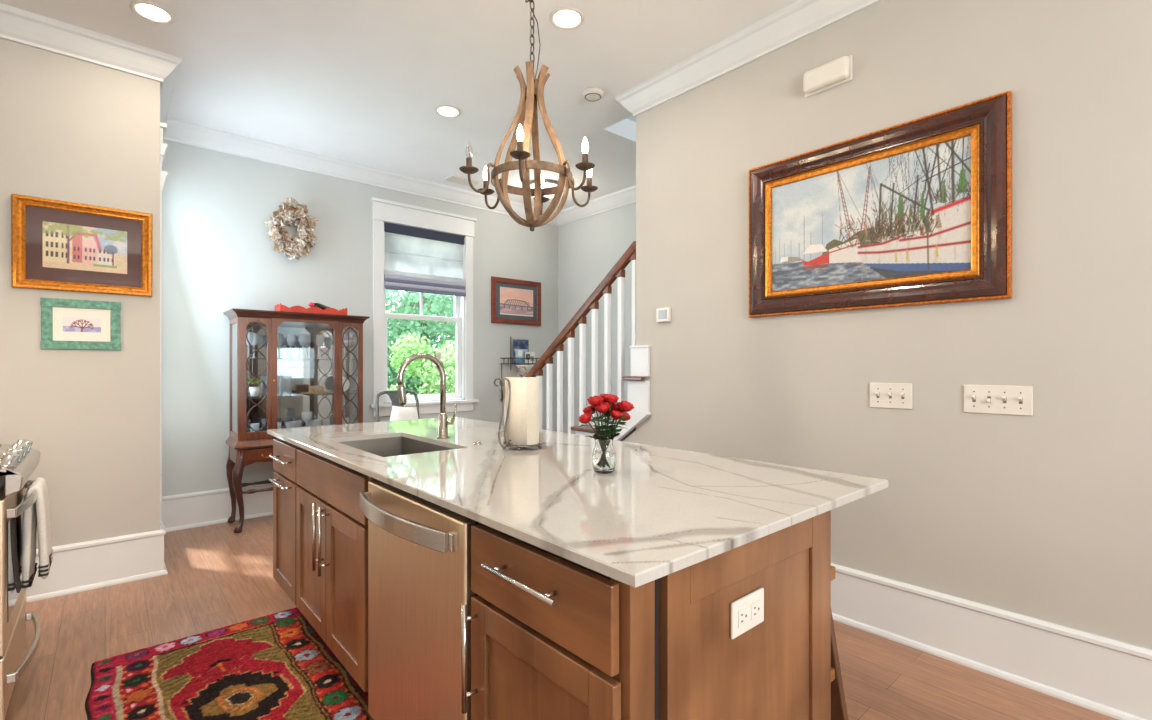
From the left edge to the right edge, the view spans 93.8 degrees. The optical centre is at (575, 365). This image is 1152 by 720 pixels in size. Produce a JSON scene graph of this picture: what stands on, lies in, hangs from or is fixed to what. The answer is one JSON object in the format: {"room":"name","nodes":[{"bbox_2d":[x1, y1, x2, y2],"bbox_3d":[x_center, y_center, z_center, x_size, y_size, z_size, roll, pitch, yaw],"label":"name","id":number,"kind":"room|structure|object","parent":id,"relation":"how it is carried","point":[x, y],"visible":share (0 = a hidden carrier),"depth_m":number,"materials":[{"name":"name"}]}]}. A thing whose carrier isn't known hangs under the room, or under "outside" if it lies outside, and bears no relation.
{"room":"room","nodes":[
{"label":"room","id":0,"kind":"room"},
{"bbox_2d":[0,38,159,548],"bbox_3d":[-3.012,-0.291,2.799,1.345,3.050,0.125,0,0,-41],"label":"wall","id":1,"kind":"structure","parent":0,"point":[74,130],"depth_m":2.97,"materials":[{"name":"paint"}]},
{"bbox_2d":[40,297,120,349],"bbox_3d":[-2.713,-0.225,2.964,0.326,0.272,0.016,0,0,-41],"label":"framed print","id":2,"kind":"object","parent":1,"relation":"attached to","point":[65,323],"visible":1,"depth_m":2.96,"materials":[{"name":"paper"}]},
{"bbox_2d":[63,317,100,332],"bbox_3d":[-2.712,-0.225,2.962,0.155,0.080,0.001,0,0,-41],"label":"print","id":3,"kind":"object","parent":2,"relation":"attached to","point":[70,324],"depth_m":2.96},
{"bbox_2d":[11,193,151,296],"bbox_3d":[-2.696,-0.645,2.970,0.572,0.484,0.030,0,0,-41],"label":"framed watercolor","id":4,"kind":"object","parent":1,"relation":"attached to","point":[57,245],"visible":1,"depth_m":2.95,"materials":[{"name":"paper"}]},
{"bbox_2d":[43,221,126,273],"bbox_3d":[-2.699,-0.645,2.973,0.345,0.243,0.001,0,0,-41],"label":"print","id":5,"kind":"object","parent":4,"relation":"attached to","point":[65,246],"depth_m":2.97},
{"bbox_2d":[249,387,259,395],"bbox_3d":[-2.466,0.199,4.139,0.076,0.070,0.076,0,0,-41],"label":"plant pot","id":6,"kind":"object","parent":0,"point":[254,391],"depth_m":4.11,"materials":[{"name":"white ceramic"}]},
{"bbox_2d":[0,3,635,225],"bbox_3d":[0.640,-1.748,1.649,5.094,0.135,8.442,0,0,-41],"label":"trim","id":7,"kind":"structure","parent":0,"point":[17,25],"depth_m":4.12,"materials":[{"name":"white paint"}]},
{"bbox_2d":[162,140,557,495],"bbox_3d":[-1.734,-0.291,5.280,4.134,3.050,0.150,0,0,-41],"label":"wall","id":8,"kind":"structure","parent":0,"point":[219,256],"depth_m":4.42,"materials":[{"name":"grey paint"}]},
{"bbox_2d":[264,197,317,260],"bbox_3d":[-2.388,-1.140,4.532,0.412,0.522,0.141,0,0,-44],"label":"wreath","id":9,"kind":"object","parent":8,"relation":"attached to","point":[302,241],"visible":1,"depth_m":4.51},
{"bbox_2d":[369,197,478,416],"bbox_3d":[-1.524,-0.539,5.426,1.138,2.037,0.205,0,0,-41],"label":"window","id":10,"kind":"structure","parent":8,"relation":"in","point":[383,210],"depth_m":5.36,"materials":[{"name":"white paint"}]},
{"bbox_2d":[384,222,465,296],"bbox_3d":[-1.495,-1.039,5.386,0.848,0.638,0.090,0,0,-41],"label":"roman shade","id":11,"kind":"object","parent":10,"relation":"attached to","point":[416,259],"visible":0.95,"depth_m":5.36,"materials":[{"name":"fabric"}]},
{"bbox_2d":[491,276,540,325],"bbox_3d":[-0.666,-0.719,6.094,0.672,0.506,0.024,0,0,-41],"label":"framed print","id":12,"kind":"object","parent":8,"relation":"attached to","point":[513,301],"visible":1,"depth_m":6.08,"materials":[{"name":"brown wood"}]},
{"bbox_2d":[500,337,538,399],"bbox_3d":[-0.624,0.039,6.096,0.509,0.730,0.078,0,0,-41],"label":"wall rack","id":13,"kind":"object","parent":8,"relation":"attached to","point":[510,363],"visible":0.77,"depth_m":6.04,"materials":[{"name":"metal"}]},
{"bbox_2d":[515,349,523,362],"bbox_3d":[-0.635,-0.107,6.072,0.110,0.158,0.001,0,0,-41],"label":"card","id":14,"kind":"object","parent":13,"relation":"in","point":[519,353],"visible":1,"depth_m":6.07,"materials":[{"name":"paper"}]},
{"bbox_2d":[513,339,528,362],"bbox_3d":[-0.624,-0.162,6.108,0.215,0.268,0.001,0,0,-41],"label":"card","id":15,"kind":"object","parent":13,"relation":"attached to","point":[517,343],"visible":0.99,"depth_m":6.10,"materials":[{"name":"paper"}]},
{"bbox_2d":[525,352,534,362],"bbox_3d":[-0.526,-0.092,6.152,0.140,0.128,0.001,0,0,-41],"label":"card","id":16,"kind":"object","parent":13,"relation":"in","point":[527,354],"visible":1,"depth_m":6.15,"materials":[{"name":"paper"}]},
{"bbox_2d":[515,365,533,376],"bbox_3d":[-0.561,0.064,6.040,0.250,0.140,0.246,0,0,-41],"label":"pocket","id":17,"kind":"object","parent":8,"relation":"attached to","point":[528,367],"visible":0.52,"depth_m":5.97,"materials":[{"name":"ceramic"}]},
{"bbox_2d":[515,365,533,372],"bbox_3d":[-0.558,0.036,6.036,0.250,0.085,0.238,0,0,-41],"label":"bowl","id":18,"kind":"object","parent":17,"relation":"on","point":[528,367],"depth_m":5.96,"materials":[{"name":"white ceramic"}]},
{"bbox_2d":[0,0,797,210],"bbox_3d":[1.169,-1.896,2.083,6.700,0.160,8.800,0,0,-41],"label":"ceiling","id":19,"kind":"structure","parent":0,"point":[363,82],"depth_m":3.26,"materials":[{"name":"paint"}]},
{"bbox_2d":[130,0,174,23],"bbox_3d":[-2.173,-1.810,2.769,0.184,0.009,0.184,0,0,-41],"label":"recessed light","id":20,"kind":"object","parent":19,"relation":"in","point":[150,11],"visible":1,"depth_m":2.76,"materials":[{"name":"white glass"}]},
{"bbox_2d":[435,105,460,117],"bbox_3d":[-0.913,-1.810,3.846,0.184,0.009,0.184,0,0,-41],"label":"recessed light","id":21,"kind":"object","parent":19,"relation":"in","point":[448,111],"visible":1,"depth_m":3.85,"materials":[{"name":"white glass"}]},
{"bbox_2d":[444,175,478,185],"bbox_3d":[-1.117,-1.808,5.278,0.300,0.013,0.160,0,0,-41],"label":"ceiling vent","id":22,"kind":"object","parent":19,"relation":"in","point":[452,178],"visible":0.91,"depth_m":5.25,"materials":[{"name":"white plastic"}]},
{"bbox_2d":[459,0,597,231],"bbox_3d":[-0.166,-1.161,2.045,0.488,1.307,0.553,0,0,5],"label":"chandelier","id":23,"kind":"object","parent":19,"relation":"hanging from","point":[531,93],"visible":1,"depth_m":2.00,"materials":[{"name":"brown wood"}]},
{"bbox_2d":[466,157,471,165],"bbox_3d":[-0.385,-0.725,1.942,0.021,0.047,0.021,0,0,-41],"label":"candle","id":24,"kind":"object","parent":23,"relation":"on","point":[468,160],"depth_m":1.93,"materials":[{"name":"metal"}]},
{"bbox_2d":[517,141,522,149],"bbox_3d":[-0.187,-0.725,1.804,0.021,0.047,0.021,0,0,-41],"label":"candle","id":25,"kind":"object","parent":23,"relation":"on","point":[519,144],"depth_m":1.80,"materials":[{"name":"metal"}]},
{"bbox_2d":[582,153,587,161],"bbox_3d":[0.032,-0.725,1.907,0.021,0.047,0.021,0,0,-41],"label":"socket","id":26,"kind":"object","parent":23,"relation":"on","point":[584,156],"depth_m":1.90,"materials":[{"name":"metal"}]},
{"bbox_2d":[587,177,591,184],"bbox_3d":[0.053,-0.725,2.148,0.021,0.047,0.021,0,0,-41],"label":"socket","id":27,"kind":"object","parent":23,"relation":"on","point":[589,180],"depth_m":2.14,"materials":[{"name":"metal"}]},
{"bbox_2d":[530,180,557,197],"bbox_3d":[-0.320,-1.752,5.429,0.350,0.125,0.350,0,0,-41],"label":"dome light","id":28,"kind":"object","parent":19,"relation":"attached to","point":[547,183],"visible":0.2,"depth_m":5.29,"materials":[{"name":"white glass"}]},
{"bbox_2d":[549,7,584,29],"bbox_3d":[-0.047,-1.810,2.817,0.184,0.009,0.184,0,0,-41],"label":"recessed light","id":29,"kind":"object","parent":19,"relation":"in","point":[564,18],"visible":1,"depth_m":2.81,"materials":[{"name":"white glass"}]},
{"bbox_2d":[582,87,603,100],"bbox_3d":[0.113,-1.796,3.579,0.140,0.039,0.140,0,0,-41],"label":"smoke detector","id":30,"kind":"object","parent":19,"relation":"attached to","point":[590,93],"visible":1,"depth_m":3.54,"materials":[{"name":"white plastic"}]},
{"bbox_2d":[585,93,600,100],"bbox_3d":[0.113,-1.780,3.579,0.112,0.004,0.112,0,0,21],"label":"grille","id":31,"kind":"object","parent":30,"relation":"attached to","point":[588,96],"depth_m":3.56,"materials":[{"name":"white plastic"}]},
{"bbox_2d":[5,515,1117,719],"bbox_3d":[1.169,1.284,2.083,6.700,0.100,8.800,0,0,-41],"label":"floor","id":32,"kind":"structure","parent":0,"point":[217,576],"depth_m":2.40,"materials":[{"name":"brown wood"}]},
{"bbox_2d":[0,439,40,719],"bbox_3d":[-2.340,0.738,1.820,0.750,0.892,0.668,0,0,-41],"label":"range","id":33,"kind":"object","parent":32,"relation":"on","point":[18,461],"visible":0.93,"depth_m":1.88,"materials":[{"name":"silver metal"}]},
{"bbox_2d":[10,518,21,592],"bbox_3d":[-1.921,0.647,1.850,0.024,0.255,0.069,0,0,-41],"label":"dish towel","id":34,"kind":"object","parent":33,"relation":"hanging from","point":[17,581],"visible":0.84,"depth_m":1.83,"materials":[{"name":"grey fabric"}]},
{"bbox_2d":[21,477,52,590],"bbox_3d":[-2.152,0.664,2.156,0.076,0.402,0.252,0,0,-41],"label":"dish towel","id":35,"kind":"object","parent":33,"relation":"hanging from","point":[36,520],"visible":0.91,"depth_m":2.08,"materials":[{"name":"white fabric"}]},
{"bbox_2d":[85,607,373,719],"bbox_3d":[-1.067,1.227,1.756,0.814,0.013,1.951,0,0,-41],"label":"rug","id":36,"kind":"object","parent":32,"relation":"on","point":[275,666],"visible":1,"depth_m":2.10,"materials":[{"name":"fabric"}]},
{"bbox_2d":[269,438,300,604],"bbox_3d":[-1.168,0.787,2.717,0.626,0.893,0.430,0,0,-41],"label":"base cabinet","id":37,"kind":"object","parent":32,"relation":"on","point":[284,453],"visible":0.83,"depth_m":2.53,"materials":[{"name":"brown wood"}]},
{"bbox_2d":[223,308,369,532],"bbox_3d":[-2.261,0.413,4.405,0.995,1.659,0.414,0,0,-41],"label":"china cabinet","id":38,"kind":"object","parent":32,"relation":"on","point":[290,353],"visible":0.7,"depth_m":4.40,"materials":[{"name":"brown wood"}]},
{"bbox_2d":[247,377,261,395],"bbox_3d":[-2.466,0.155,4.137,0.116,0.158,0.080,0,0,-18],"label":"potted plant","id":39,"kind":"object","parent":38,"relation":"on","point":[254,391],"visible":0.91,"depth_m":4.12,"materials":[{"name":"green plant"}]},
{"bbox_2d":[246,358,326,359],"bbox_3d":[-2.277,-0.053,4.424,0.859,0.006,0.321,0,0,-41],"label":"glass shelf","id":40,"kind":"object","parent":38,"relation":"attached to","point":[246,358],"depth_m":4.42,"materials":[{"name":"clear glass"}]},
{"bbox_2d":[246,323,345,431],"bbox_3d":[-2.387,0.096,4.550,0.859,0.883,0.008,0,0,-41],"label":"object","id":41,"kind":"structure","parent":38,"relation":"on","point":[294,341],"depth_m":4.57,"materials":[{"name":"clear glass"}]},
{"bbox_2d":[246,392,355,397],"bbox_3d":[-2.277,0.237,4.424,0.859,0.006,0.321,0,0,-41],"label":"glass shelf","id":42,"kind":"object","parent":38,"relation":"attached to","point":[261,394],"depth_m":4.48,"materials":[{"name":"clear glass"}]},
{"bbox_2d":[275,303,346,314],"bbox_3d":[-2.189,-0.454,4.468,0.510,0.072,0.190,0,0,-41],"label":"tray","id":43,"kind":"object","parent":38,"relation":"on","point":[278,307],"visible":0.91,"depth_m":4.38,"materials":[{"name":"red paint"}]},
{"bbox_2d":[308,302,330,309],"bbox_3d":[-2.134,-0.478,4.493,0.062,0.084,0.214,0,0,25],"label":"wine bottle","id":44,"kind":"object","parent":43,"relation":"in","point":[311,304],"visible":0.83,"depth_m":4.45,"materials":[{"name":"black glass"}]},
{"bbox_2d":[299,391,328,394],"bbox_3d":[-2.152,0.225,4.441,0.231,0.018,0.168,0,0,-41],"label":"serving tray","id":45,"kind":"object","parent":38,"relation":"on","point":[324,392],"visible":0.93,"depth_m":4.37,"materials":[{"name":"brown wood"}]},
{"bbox_2d":[308,386,323,391],"bbox_3d":[-2.147,0.196,4.458,0.110,0.060,0.060,0,0,-41],"label":"basket","id":46,"kind":"object","parent":45,"relation":"on","point":[310,388],"visible":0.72,"depth_m":4.43,"materials":[{"name":"brown wicker"}]},
{"bbox_2d":[333,376,349,391],"bbox_3d":[-2.034,0.160,4.678,0.137,0.134,0.032,0,0,-41],"label":"dinner plate","id":47,"kind":"object","parent":38,"relation":"on","point":[347,384],"visible":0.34,"depth_m":4.70,"materials":[{"name":"white ceramic"}]},
{"bbox_2d":[296,448,376,692],"bbox_3d":[-0.746,0.787,2.231,0.628,0.893,0.858,0,0,-41],"label":"base cabinet","id":48,"kind":"object","parent":32,"relation":"on","point":[332,527],"visible":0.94,"depth_m":1.99,"materials":[{"name":"brown wood"}]},
{"bbox_2d":[267,417,887,587],"bbox_3d":[-0.336,0.330,2.105,1.041,0.020,2.488,0,0,-41],"label":"countertop","id":49,"kind":"structure","parent":48,"relation":"on","point":[661,511],"depth_m":1.39,"materials":[{"name":"stone"}]},
{"bbox_2d":[339,436,451,456],"bbox_3d":[-0.755,0.438,2.236,0.353,0.194,0.651,0,0,-41],"label":"sink","id":50,"kind":"object","parent":49,"relation":"in","point":[392,446],"visible":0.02,"depth_m":2.51,"materials":[{"name":"metal"}]},
{"bbox_2d":[397,353,456,438],"bbox_3d":[-0.643,0.133,2.326,0.259,0.375,0.068,0,0,-41],"label":"faucet","id":51,"kind":"object","parent":49,"relation":"on","point":[443,421],"visible":1,"depth_m":2.36,"materials":[{"name":"silver metal"}]},
{"bbox_2d":[473,441,481,444],"bbox_3d":[-0.398,0.313,2.182,0.036,0.014,0.036,0,0,-41],"label":"switch","id":52,"kind":"object","parent":49,"relation":"on","point":[475,442],"visible":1,"depth_m":2.17,"materials":[{"name":"silver metal"}]},
{"bbox_2d":[493,366,541,450],"bbox_3d":[-0.213,0.160,2.086,0.152,0.320,0.168,0,0,19],"label":"paper towel holder","id":53,"kind":"object","parent":49,"relation":"on","point":[505,444],"visible":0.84,"depth_m":2.03,"materials":[{"name":"grey metal"}]},
{"bbox_2d":[505,377,538,444],"bbox_3d":[-0.209,0.173,2.093,0.130,0.254,0.131,0,0,-41],"label":"paper towel roll","id":54,"kind":"object","parent":53,"relation":"on","point":[522,428],"visible":0.95,"depth_m":2.04,"materials":[{"name":"white paper"}]},
{"bbox_2d":[592,434,615,473],"bbox_3d":[0.084,0.265,1.621,0.071,0.111,0.071,0,0,-41],"label":"glass vase","id":55,"kind":"object","parent":49,"relation":"on","point":[603,454],"visible":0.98,"depth_m":1.59,"materials":[{"name":"clear glass"}]},
{"bbox_2d":[579,413,605,440],"bbox_3d":[0.052,0.222,1.609,0.092,0.166,0.056,0,0,3],"label":"rose","id":56,"kind":"object","parent":55,"relation":"in","point":[585,418],"visible":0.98,"depth_m":1.60,"materials":[{"name":"red plant"}]},
{"bbox_2d":[582,405,605,434],"bbox_3d":[0.062,0.210,1.632,0.071,0.182,0.090,0,0,-41],"label":"rose","id":57,"kind":"object","parent":55,"relation":"in","point":[588,409],"visible":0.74,"depth_m":1.62,"materials":[{"name":"red plant"}]},
{"bbox_2d":[587,396,608,436],"bbox_3d":[0.076,0.194,1.606,0.073,0.209,0.085,0,0,29],"label":"rose","id":58,"kind":"object","parent":55,"relation":"in","point":[595,400],"visible":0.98,"depth_m":1.59,"materials":[{"name":"red plant"}]},
{"bbox_2d":[592,396,608,433],"bbox_3d":[0.079,0.194,1.622,0.077,0.203,0.062,0,0,-41],"label":"rose","id":59,"kind":"object","parent":55,"relation":"in","point":[603,400],"visible":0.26,"depth_m":1.61,"materials":[{"name":"red plant"}]},
{"bbox_2d":[592,403,609,438],"bbox_3d":[0.072,0.207,1.597,0.058,0.194,0.067,0,0,8],"label":"rose","id":60,"kind":"object","parent":55,"relation":"in","point":[602,408],"visible":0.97,"depth_m":1.59,"materials":[{"name":"red plant"}]},
{"bbox_2d":[599,403,613,429],"bbox_3d":[0.094,0.206,1.638,0.076,0.184,0.061,0,0,26],"label":"rose","id":61,"kind":"object","parent":55,"relation":"in","point":[607,403],"visible":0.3,"depth_m":1.63,"materials":[{"name":"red plant"}]},
{"bbox_2d":[596,394,617,433],"bbox_3d":[0.090,0.194,1.629,0.069,0.220,0.069,0,0,-41],"label":"rose","id":62,"kind":"object","parent":55,"relation":"in","point":[600,395],"visible":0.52,"depth_m":1.63,"materials":[{"name":"red plant"}]},
{"bbox_2d":[600,404,617,434],"bbox_3d":[0.108,0.205,1.634,0.073,0.180,0.069,0,0,-41],"label":"rose","id":63,"kind":"object","parent":55,"relation":"in","point":[615,406],"visible":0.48,"depth_m":1.61,"materials":[{"name":"red plant"}]},
{"bbox_2d":[603,394,618,434],"bbox_3d":[0.112,0.194,1.622,0.065,0.216,0.081,0,0,-41],"label":"rose","id":64,"kind":"object","parent":55,"relation":"in","point":[611,399],"visible":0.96,"depth_m":1.60,"materials":[{"name":"red plant"}]},
{"bbox_2d":[601,409,623,435],"bbox_3d":[0.104,0.217,1.610,0.086,0.175,0.071,0,0,-41],"label":"rose","id":65,"kind":"object","parent":55,"relation":"in","point":[613,413],"visible":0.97,"depth_m":1.60,"materials":[{"name":"red plant"}]},
{"bbox_2d":[605,402,629,435],"bbox_3d":[0.117,0.205,1.621,0.091,0.194,0.062,0,0,29],"label":"rose","id":66,"kind":"object","parent":55,"relation":"in","point":[618,404],"visible":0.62,"depth_m":1.61,"materials":[{"name":"red plant"}]},
{"bbox_2d":[607,400,633,435],"bbox_3d":[0.121,0.201,1.612,0.104,0.196,0.062,0,0,32],"label":"rose","id":67,"kind":"object","parent":55,"relation":"in","point":[626,406],"visible":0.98,"depth_m":1.59,"materials":[{"name":"red plant"}]},
{"bbox_2d":[611,412,630,436],"bbox_3d":[0.115,0.215,1.635,0.091,0.162,0.083,0,0,-41],"label":"rose","id":68,"kind":"object","parent":55,"relation":"in","point":[627,417],"visible":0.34,"depth_m":1.62,"materials":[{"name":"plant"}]},
{"bbox_2d":[375,390,419,421],"bbox_3d":[-1.391,0.722,4.444,0.447,1.027,0.444,0,0,-41],"label":"metal chair","id":69,"kind":"object","parent":32,"relation":"on","point":[393,394],"visible":0.23,"depth_m":4.57,"materials":[{"name":"grey metal"}]},
{"bbox_2d":[390,405,418,420],"bbox_3d":[-1.442,0.490,4.495,0.355,0.320,0.136,0,0,-41],"label":"pillow","id":70,"kind":"object","parent":69,"relation":"on","point":[398,413],"visible":0.34,"depth_m":4.47,"materials":[{"name":"white fabric"}]},
{"bbox_2d":[360,480,477,719],"bbox_3d":[-0.266,0.791,1.652,0.667,0.886,0.634,0,0,-41],"label":"dishwasher","id":71,"kind":"object","parent":32,"relation":"on","point":[419,549],"visible":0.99,"depth_m":1.44,"materials":[{"name":"silver metal"}]},
{"bbox_2d":[461,522,620,719],"bbox_3d":[0.115,0.787,1.247,0.626,0.893,0.468,0,0,-41],"label":"base cabinet","id":72,"kind":"object","parent":32,"relation":"on","point":[545,624],"visible":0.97,"depth_m":1.05,"materials":[{"name":"brown wood"}]},
{"bbox_2d":[504,241,650,440],"bbox_3d":[0.636,0.194,4.395,1.460,2.079,2.335,0,0,-41],"label":"staircase","id":73,"kind":"structure","parent":32,"relation":"on","point":[638,389],"depth_m":3.88,"materials":[{"name":"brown wood"}]},
{"bbox_2d":[610,510,830,719],"bbox_3d":[0.350,0.787,1.142,0.722,0.893,0.060,0,0,-41],"label":"island end panel","id":74,"kind":"object","parent":32,"relation":"on","point":[679,659],"visible":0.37,"depth_m":1.08,"materials":[{"name":"brown wood"}]},
{"bbox_2d":[831,566,848,719],"bbox_3d":[0.593,0.928,1.723,0.359,0.618,0.430,0,0,-41],"label":"wooden stool","id":75,"kind":"object","parent":32,"relation":"on","point":[838,702],"visible":0.11,"depth_m":1.66,"materials":[{"name":"brown wood"}]},
{"bbox_2d":[558,202,635,433],"bbox_3d":[1.683,-1.316,4.418,0.120,5.100,5.642,0,0,-41],"label":"wall","id":76,"kind":"structure","parent":0,"point":[590,247],"depth_m":6.07,"materials":[{"name":"grey paint"}]},
{"bbox_2d":[627,115,635,121],"bbox_3d":[1.859,-2.931,3.203,1.454,1.910,3.820,0,0,-41],"label":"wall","id":77,"kind":"structure","parent":0,"point":[632,117],"depth_m":4.35,"materials":[{"name":"grey paint"}]},
{"bbox_2d":[730,587,763,638],"bbox_3d":[0.354,0.508,1.109,0.120,0.072,0.010,0,0,-41],"label":"power outlet","id":78,"kind":"object","parent":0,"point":[746,612],"visible":1,"depth_m":1.10,"materials":[{"name":"white plastic"}]},
{"bbox_2d":[738,606,747,627],"bbox_3d":[0.338,0.508,1.091,0.036,0.034,0.004,0,0,-41],"label":"receptacle","id":79,"kind":"object","parent":78,"relation":"attached to","point":[742,610],"depth_m":1.09,"materials":[{"name":"white plastic"}]},
{"bbox_2d":[751,599,760,619],"bbox_3d":[0.374,0.508,1.122,0.036,0.034,0.004,0,0,-41],"label":"receptacle","id":80,"kind":"object","parent":78,"relation":"attached to","point":[755,603],"depth_m":1.12,"materials":[{"name":"white plastic"}]},
{"bbox_2d":[623,0,1151,649],"bbox_3d":[1.084,-0.291,2.951,0.125,3.050,4.220,0,0,-41],"label":"wall","id":81,"kind":"structure","parent":0,"point":[1046,515],"depth_m":2.26,"materials":[{"name":"paint"}]},
{"bbox_2d":[25,483,1151,719],"bbox_3d":[0.640,1.103,1.649,5.094,0.262,8.442,0,0,-41],"label":"baseboard","id":82,"kind":"structure","parent":81,"relation":"attached to","point":[1103,675],"depth_m":2.31,"materials":[{"name":"white paint"}]},
{"bbox_2d":[656,307,670,321],"bbox_3d":[0.557,-0.323,3.439,0.024,0.090,0.108,0,0,-41],"label":"thermostat","id":83,"kind":"object","parent":81,"relation":"attached to","point":[662,314],"visible":1,"depth_m":3.42,"materials":[{"name":"white plastic"}]},
{"bbox_2d":[615,0,881,116],"bbox_3d":[1.393,-1.748,2.523,0.223,0.135,3.169,0,0,-41],"label":"trim","id":84,"kind":"structure","parent":81,"relation":"attached to","point":[800,19],"depth_m":2.97,"materials":[{"name":"white paint"}]},
{"bbox_2d":[803,55,851,97],"bbox_3d":[1.229,-1.426,2.650,0.051,0.120,0.232,0,0,-41],"label":"fire alarm","id":85,"kind":"object","parent":81,"relation":"attached to","point":[836,72],"visible":1,"depth_m":2.63,"materials":[{"name":"white plastic"}]},
{"bbox_2d":[749,90,1011,317],"bbox_3d":[1.327,-0.671,2.539,0.047,0.812,1.140,0,0,-41],"label":"framed painting","id":86,"kind":"object","parent":81,"relation":"attached to","point":[918,211],"visible":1,"depth_m":2.44,"materials":[{"name":"wood"}]},
{"bbox_2d":[870,383,911,408],"bbox_3d":[1.425,0.137,2.448,0.022,0.115,0.177,0,0,-41],"label":"light switch","id":87,"kind":"object","parent":81,"relation":"attached to","point":[882,395],"visible":1,"depth_m":2.45,"materials":[{"name":"white plastic"}]},
{"bbox_2d":[964,385,1032,415],"bbox_3d":[1.683,0.136,2.152,0.022,0.114,0.217,0,0,-41],"label":"light switch","id":88,"kind":"object","parent":81,"relation":"attached to","point":[989,399],"visible":1,"depth_m":2.14,"materials":[{"name":"white plastic"}]},
{"bbox_3d":[-2.886,-0.291,3.583,0.125,3.050,0.890,0,0,-41],"label":"wall","id":89,"kind":"structure","parent":0,"visible":0},
{"bbox_2d":[160,122,166,474],"bbox_3d":[-2.865,-0.405,3.592,0.158,2.147,0.956,0,0,-41],"label":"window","id":90,"kind":"structure","parent":89,"relation":"in","point":[163,126],"depth_m":3.29,"materials":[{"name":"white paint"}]},
{"bbox_2d":[160,143,166,524],"bbox_3d":[-2.680,-0.194,3.475,0.042,2.330,0.480,0,0,-41],"label":"trim","id":91,"kind":"structure","parent":89,"relation":"attached to","point":[163,174],"depth_m":3.29,"materials":[{"name":"white paint"}]},
{"label":"outside","id":92,"kind":"structure","parent":0,"visible":0},
{"bbox_3d":[-5.853,2.084,14.305,22.000,0.100,18.750,0,0,-41],"label":"ground","id":93,"kind":"structure","parent":92,"visible":0},
{"bbox_2d":[386,289,455,394],"bbox_3d":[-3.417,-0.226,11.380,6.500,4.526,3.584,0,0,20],"label":"leafy tree","id":94,"kind":"object","parent":93,"relation":"on","point":[428,329],"visible":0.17,"depth_m":11.18,"materials":[{"name":"green plant"}]},
{"bbox_2d":[387,333,455,395],"bbox_3d":[-2.067,0.797,7.625,1.536,2.621,2.418,0,0,-6],"label":"leafy tree","id":95,"kind":"object","parent":93,"relation":"on","point":[404,350],"visible":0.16,"depth_m":8.12,"materials":[{"name":"green plant"}]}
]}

